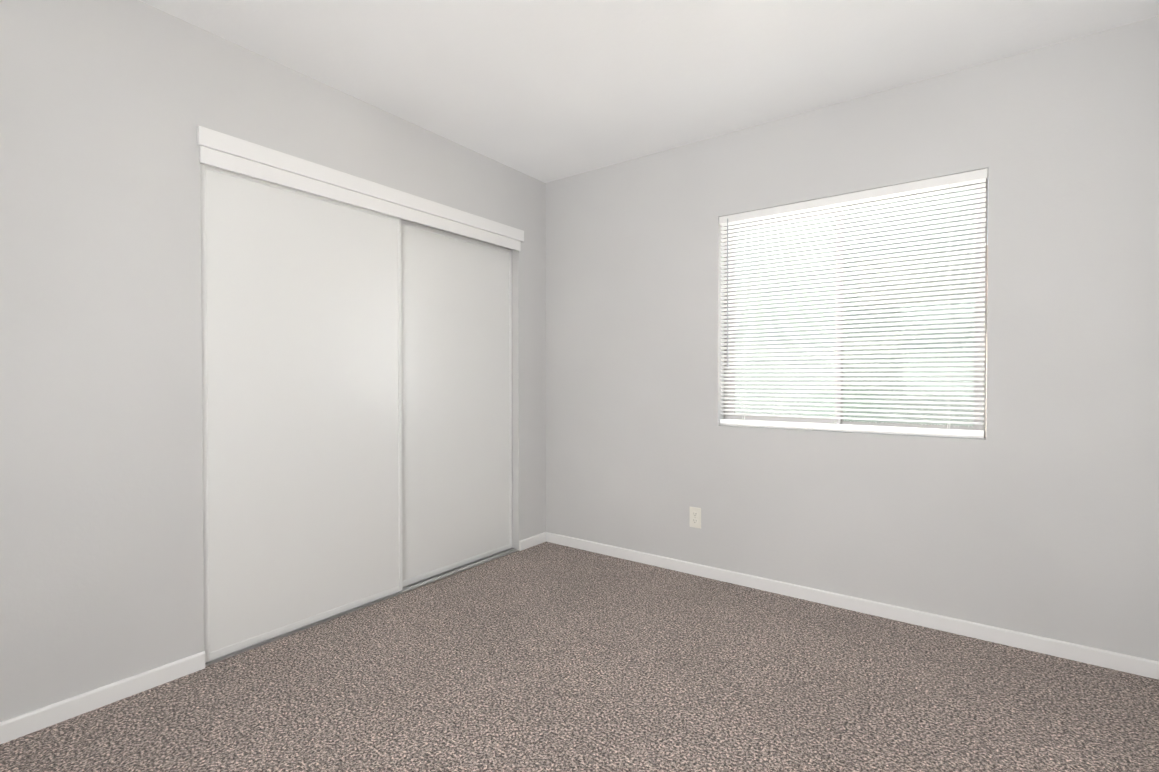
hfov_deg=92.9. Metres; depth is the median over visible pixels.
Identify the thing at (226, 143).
header board
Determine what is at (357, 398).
sliding doors
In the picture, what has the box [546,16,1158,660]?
wall
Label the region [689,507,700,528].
electrical outlet
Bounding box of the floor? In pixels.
[0,542,1158,771]
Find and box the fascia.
[199,146,520,250]
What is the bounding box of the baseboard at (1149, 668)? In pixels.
[540,532,1158,679]
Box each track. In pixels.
[205,548,518,666]
[403,219,504,247]
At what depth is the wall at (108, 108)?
1.91 m
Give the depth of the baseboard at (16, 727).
1.85 m
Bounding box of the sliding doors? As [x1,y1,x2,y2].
[200,163,511,661]
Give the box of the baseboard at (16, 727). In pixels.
[0,651,204,744]
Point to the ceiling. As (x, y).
(545, 91)
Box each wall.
[0,0,545,721]
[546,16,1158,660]
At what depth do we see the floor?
1.92 m
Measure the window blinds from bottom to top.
1.148 m
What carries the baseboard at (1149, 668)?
attached to the wall at (1034, 510)
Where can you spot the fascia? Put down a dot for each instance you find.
(227, 162)
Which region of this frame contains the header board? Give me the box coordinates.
[197,126,523,241]
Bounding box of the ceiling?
[139,0,1158,182]
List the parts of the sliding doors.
frame, panel, panel, frame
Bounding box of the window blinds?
[719,168,987,438]
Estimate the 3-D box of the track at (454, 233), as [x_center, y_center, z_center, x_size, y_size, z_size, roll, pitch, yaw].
[-0.957,-0.900,2.841,0.094,0.044,1.776,1,1,36]
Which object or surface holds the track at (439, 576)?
on the floor

